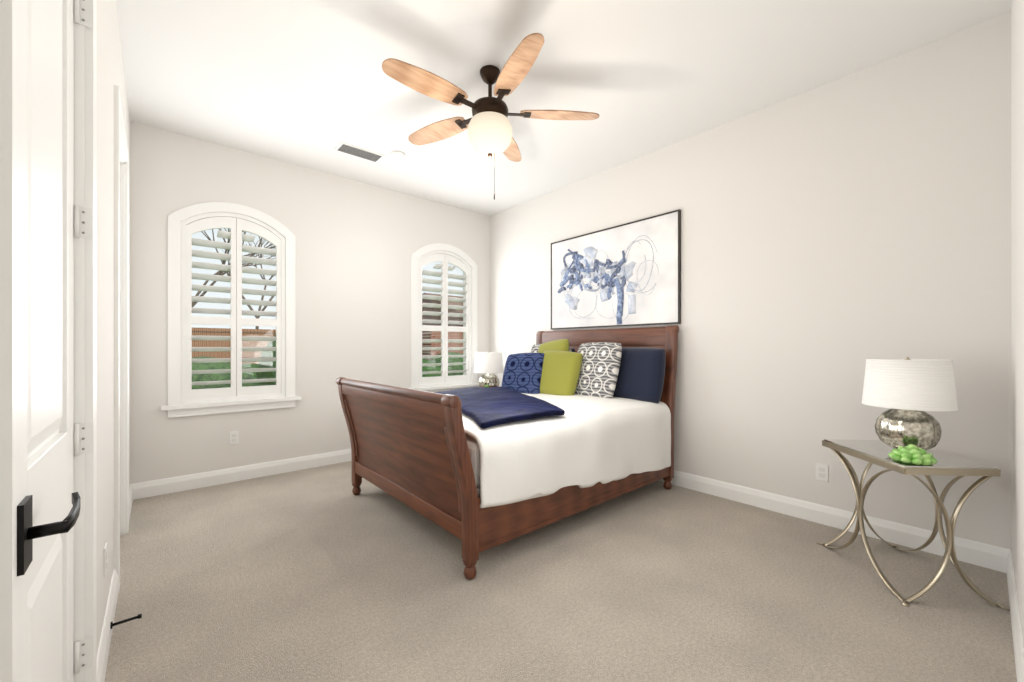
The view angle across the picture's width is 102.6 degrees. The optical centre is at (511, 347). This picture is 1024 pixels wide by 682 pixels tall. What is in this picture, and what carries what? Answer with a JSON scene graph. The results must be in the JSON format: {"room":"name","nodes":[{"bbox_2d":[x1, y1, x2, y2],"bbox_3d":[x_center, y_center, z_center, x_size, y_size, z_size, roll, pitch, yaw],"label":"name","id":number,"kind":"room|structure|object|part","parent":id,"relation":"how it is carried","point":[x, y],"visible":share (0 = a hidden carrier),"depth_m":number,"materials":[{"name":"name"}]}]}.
{"room":"bedroom","nodes":[
{"label":"bedroom","id":0,"kind":"room"},
{"bbox_2d":[97,0,129,652],"bbox_3d":[-1.622,-0.299,1.511,0.150,3.050,4.596,0,0,-41],"label":"wall","id":1,"kind":"structure","parent":0,"point":[110,70],"depth_m":1.74,"materials":[{"name":"white paint"}]},
{"bbox_2d":[14,0,91,681],"bbox_3d":[-1.033,0.002,0.937,0.098,2.424,0.681,0,0,-41],"label":"door","id":2,"kind":"structure","parent":1,"relation":"in","point":[51,222],"depth_m":0.89,"materials":[{"name":"white wood"}]},
{"bbox_3d":[-0.878,0.331,0.785,0.062,0.120,0.173,0,0,-41],"label":"handle","id":3,"kind":"part","parent":2,"relation":"part of","materials":[{"name":"black metal"}]},
{"bbox_2d":[0,0,128,681],"bbox_3d":[-1.716,-0.039,1.702,0.078,2.530,2.761,0,0,-41],"label":"door frame","id":4,"kind":"structure","parent":1,"relation":"attached to","point":[85,318],"depth_m":1.20,"materials":[{"name":"white wood"}]},
{"bbox_2d":[104,543,107,576],"bbox_3d":[-1.658,0.866,1.673,0.008,0.115,0.070,0,0,-41],"label":"outlet","id":5,"kind":"object","parent":1,"relation":"attached to","point":[105,559],"visible":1,"depth_m":1.65,"materials":[{"name":"white plastic"}]},
{"bbox_2d":[97,569,117,681],"bbox_3d":[-1.639,1.162,1.659,0.016,0.128,1.005,0,0,-41],"label":"baseboard","id":6,"kind":"structure","parent":1,"relation":"attached to","point":[106,634],"depth_m":1.63,"materials":[{"name":"white"}]},
{"bbox_2d":[110,613,141,628],"bbox_3d":[-1.632,1.156,1.735,0.096,0.028,0.028,0,0,-41],"label":"door stop","id":7,"kind":"object","parent":1,"relation":"attached to","point":[139,616],"depth_m":1.73,"materials":[{"name":"black metal"}]},
{"bbox_2d":[129,483,136,520],"bbox_3d":[-2.819,1.162,3.019,0.016,0.128,0.676,0,0,-41],"label":"baseboard","id":8,"kind":"structure","parent":1,"relation":"attached to","point":[133,487],"depth_m":3.26,"materials":[{"name":"white wood"}]},
{"bbox_2d":[130,121,489,483],"bbox_3d":[-1.736,-0.299,4.553,3.963,3.050,0.150,0,0,-41],"label":"wall","id":9,"kind":"structure","parent":0,"point":[358,244],"depth_m":4.12,"materials":[{"name":"white paint"}]},
{"bbox_2d":[161,202,300,417],"bbox_3d":[-2.550,-0.361,3.790,1.060,1.905,0.175,0,0,-41],"label":"window","id":10,"kind":"structure","parent":9,"relation":"in","point":[184,225],"depth_m":3.75,"materials":[{"name":"white wood"}]},
{"bbox_2d":[180,211,285,404],"bbox_3d":[-2.547,-0.373,3.786,0.800,1.718,0.106,0,0,-41],"label":"shutter","id":11,"kind":"object","parent":10,"relation":"attached to","point":[266,227],"depth_m":3.76,"materials":[{"name":"white wood"}]},
{"bbox_2d":[229,431,238,444],"bbox_3d":[-2.542,0.826,3.749,0.070,0.115,0.008,0,0,-41],"label":"outlet","id":12,"kind":"object","parent":9,"relation":"attached to","point":[233,437],"visible":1,"depth_m":3.75,"materials":[{"name":"white plastic"}]},
{"bbox_2d":[137,449,350,498],"bbox_3d":[-1.690,1.162,4.483,3.640,0.128,0.016,0,0,-41],"label":"baseboard","id":13,"kind":"structure","parent":9,"relation":"attached to","point":[145,489],"depth_m":3.75,"materials":[{"name":"white wood"}]},
{"bbox_2d":[408,243,478,392],"bbox_3d":[-0.868,-0.361,5.250,1.060,1.905,0.175,0,0,-41],"label":"window","id":14,"kind":"structure","parent":9,"relation":"in","point":[446,254],"depth_m":5.23,"materials":[{"name":"white wood"}]},
{"bbox_2d":[105,461,1016,681],"bbox_3d":[-0.181,1.286,2.760,3.963,0.120,4.896,0,0,-41],"label":"floor","id":15,"kind":"structure","parent":0,"point":[320,574],"depth_m":2.00,"materials":[{"name":"beige carpet"}]},
{"bbox_2d":[336,325,678,579],"bbox_3d":[0.012,0.517,3.469,2.356,1.419,1.787,0,0,-41],"label":"bed","id":16,"kind":"object","parent":15,"relation":"on","point":[556,426],"visible":1,"depth_m":2.77,"materials":[{"name":"brown wood"}]},
{"bbox_2d":[360,387,671,508],"bbox_3d":[0.035,0.727,3.484,2.015,0.581,1.780,0,0,-41],"label":"duvet","id":17,"kind":"object","parent":16,"relation":"on","point":[595,445],"depth_m":2.69,"materials":[{"name":"white fabric"}]},
{"bbox_2d":[533,350,582,400],"bbox_3d":[0.438,0.260,3.948,0.500,0.500,0.160,4,-16,44],"label":"pillow","id":18,"kind":"object","parent":16,"relation":"on","point":[560,372],"depth_m":3.85,"materials":[{"name":"yellow"}]},
{"bbox_2d":[817,439,1008,610],"bbox_3d":[2.116,0.899,2.241,0.471,0.660,0.644,0,0,4],"label":"accent table","id":19,"kind":"object","parent":15,"relation":"on","point":[871,452],"visible":0.94,"depth_m":2.11,"materials":[{"name":"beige metal"}]},
{"bbox_2d":[862,357,957,449],"bbox_3d":[2.113,0.308,2.191,0.370,0.520,0.370,0,0,-41],"label":"table lamp","id":20,"kind":"object","parent":19,"relation":"on","point":[908,391],"visible":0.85,"depth_m":2.09,"materials":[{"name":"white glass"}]},
{"bbox_2d":[888,444,936,465],"bbox_3d":[1.986,0.527,2.034,0.174,0.088,0.175,0,0,-41],"label":"grapes","id":21,"kind":"object","parent":19,"relation":"on","point":[912,454],"visible":1,"depth_m":1.99,"materials":[{"name":"green food"}]},
{"bbox_3d":[-0.269,0.896,5.062,0.572,0.660,0.520,0,0,-41],"label":"nightstand","id":22,"kind":"object","parent":15,"relation":"on","visible":0},
{"bbox_2d":[474,352,503,386],"bbox_3d":[-0.285,0.305,5.075,0.370,0.520,0.370,0,0,-41],"label":"light","id":23,"kind":"object","parent":22,"relation":"on","point":[488,364],"visible":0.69,"depth_m":4.95,"materials":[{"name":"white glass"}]},
{"bbox_2d":[116,0,1011,215],"bbox_3d":[-0.181,-1.884,2.760,3.963,0.120,4.896,0,0,-41],"label":"ceiling","id":24,"kind":"structure","parent":0,"point":[311,84],"depth_m":2.69,"materials":[{"name":"white paint"}]},
{"bbox_2d":[335,141,384,162],"bbox_3d":[-1.419,-1.816,3.826,0.400,0.016,0.180,0,0,-41],"label":"ceiling vent","id":25,"kind":"object","parent":24,"relation":"in","point":[356,151],"visible":1,"depth_m":3.80,"materials":[{"name":"white metal"}]},
{"bbox_2d":[391,151,404,159],"bbox_3d":[-1.073,-1.806,3.862,0.130,0.036,0.130,0,0,-41],"label":"smoke detector","id":26,"kind":"object","parent":24,"relation":"attached to","point":[398,155],"visible":1,"depth_m":3.83,"materials":[{"name":"white plastic"}]},
{"bbox_2d":[382,33,598,199],"bbox_3d":[-0.194,-1.401,2.677,1.347,0.845,1.403,0,0,-41],"label":"ceiling fan","id":27,"kind":"object","parent":24,"relation":"hanging from","point":[487,125],"visible":1,"depth_m":2.60,"materials":[{"name":"brown wood"}]},
{"bbox_2d":[490,11,1010,549],"bbox_3d":[1.308,-0.299,3.953,0.150,3.050,4.746,0,0,-41],"label":"wall","id":28,"kind":"structure","parent":0,"point":[836,233],"depth_m":2.82,"materials":[{"name":"white paint"}]},
{"bbox_2d":[551,209,680,329],"bbox_3d":[0.972,-0.712,4.201,0.031,1.005,1.557,0,0,-41],"label":"framed canvas","id":29,"kind":"object","parent":28,"relation":"attached to","point":[628,274],"visible":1,"depth_m":4.06,"materials":[{"name":"paint"}]},
{"bbox_2d":[816,463,827,481],"bbox_3d":[2.157,0.871,2.853,0.008,0.115,0.070,0,0,-41],"label":"outlet","id":30,"kind":"object","parent":28,"relation":"attached to","point":[821,472],"visible":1,"depth_m":2.85,"materials":[{"name":"white plastic"}]},
{"bbox_2d":[658,470,1000,571],"bbox_3d":[1.196,1.162,3.955,0.016,0.128,4.596,0,0,-41],"label":"baseboard","id":31,"kind":"structure","parent":28,"relation":"attached to","point":[996,558],"depth_m":2.77,"materials":[{"name":"white wood"}]},
{"bbox_2d":[1011,0,1023,644],"bbox_3d":[1.317,-0.299,0.918,3.813,3.050,0.150,0,0,-41],"label":"wall","id":32,"kind":"structure","parent":0,"point":[1017,279],"depth_m":1.79,"materials":[{"name":"white paint"}]},
{"bbox_2d":[1001,547,1023,681],"bbox_3d":[1.291,1.162,1.006,3.690,0.128,0.016,0,0,-41],"label":"baseboard","id":33,"kind":"structure","parent":32,"relation":"attached to","point":[1006,556],"depth_m":1.74,"materials":[{"name":"white"}]},
{"label":"outside","id":34,"kind":"structure","parent":0,"visible":0},
{"bbox_3d":[-27.239,1.576,39.035,130.000,0.100,85.328,0,0,-41],"label":"lawn","id":35,"kind":"structure","parent":34,"visible":0},
{"bbox_2d":[192,327,275,363],"bbox_3d":[-18.145,0.476,4.131,38.000,2.100,0.100,0,0,-41],"label":"fence","id":36,"kind":"object","parent":35,"relation":"on","point":[221,331],"depth_m":12.36,"materials":[{"name":"brown wood"}]},
{"bbox_2d":[192,228,275,328],"bbox_3d":[-11.850,-3.345,17.292,16.660,9.747,9.900,0,0,-41],"label":"tree","id":37,"kind":"object","parent":35,"relation":"on","point":[229,274],"depth_m":17.24,"materials":[{"name":"green plant"}]},
{"bbox_2d":[192,335,462,388],"bbox_3d":[-6.712,0.334,9.827,16.842,2.656,6.842,0,0,-41],"label":"hedge","id":38,"kind":"object","parent":35,"relation":"on","point":[247,366],"depth_m":11.02,"materials":[{"name":"green plant"}]},
{"bbox_2d":[422,331,462,359],"bbox_3d":[-0.263,0.451,26.247,18.000,2.150,12.000,0,0,-41],"label":"brick","id":39,"kind":"object","parent":35,"relation":"on","point":[433,344],"depth_m":16.14,"materials":[{"name":"red brick"}]},
{"bbox_2d":[422,293,462,331],"bbox_3d":[1.022,-1.799,27.361,15.400,2.350,12.800,0,0,-41],"label":"house roof","id":40,"kind":"structure","parent":39,"relation":"on","point":[439,310],"depth_m":21.47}
]}

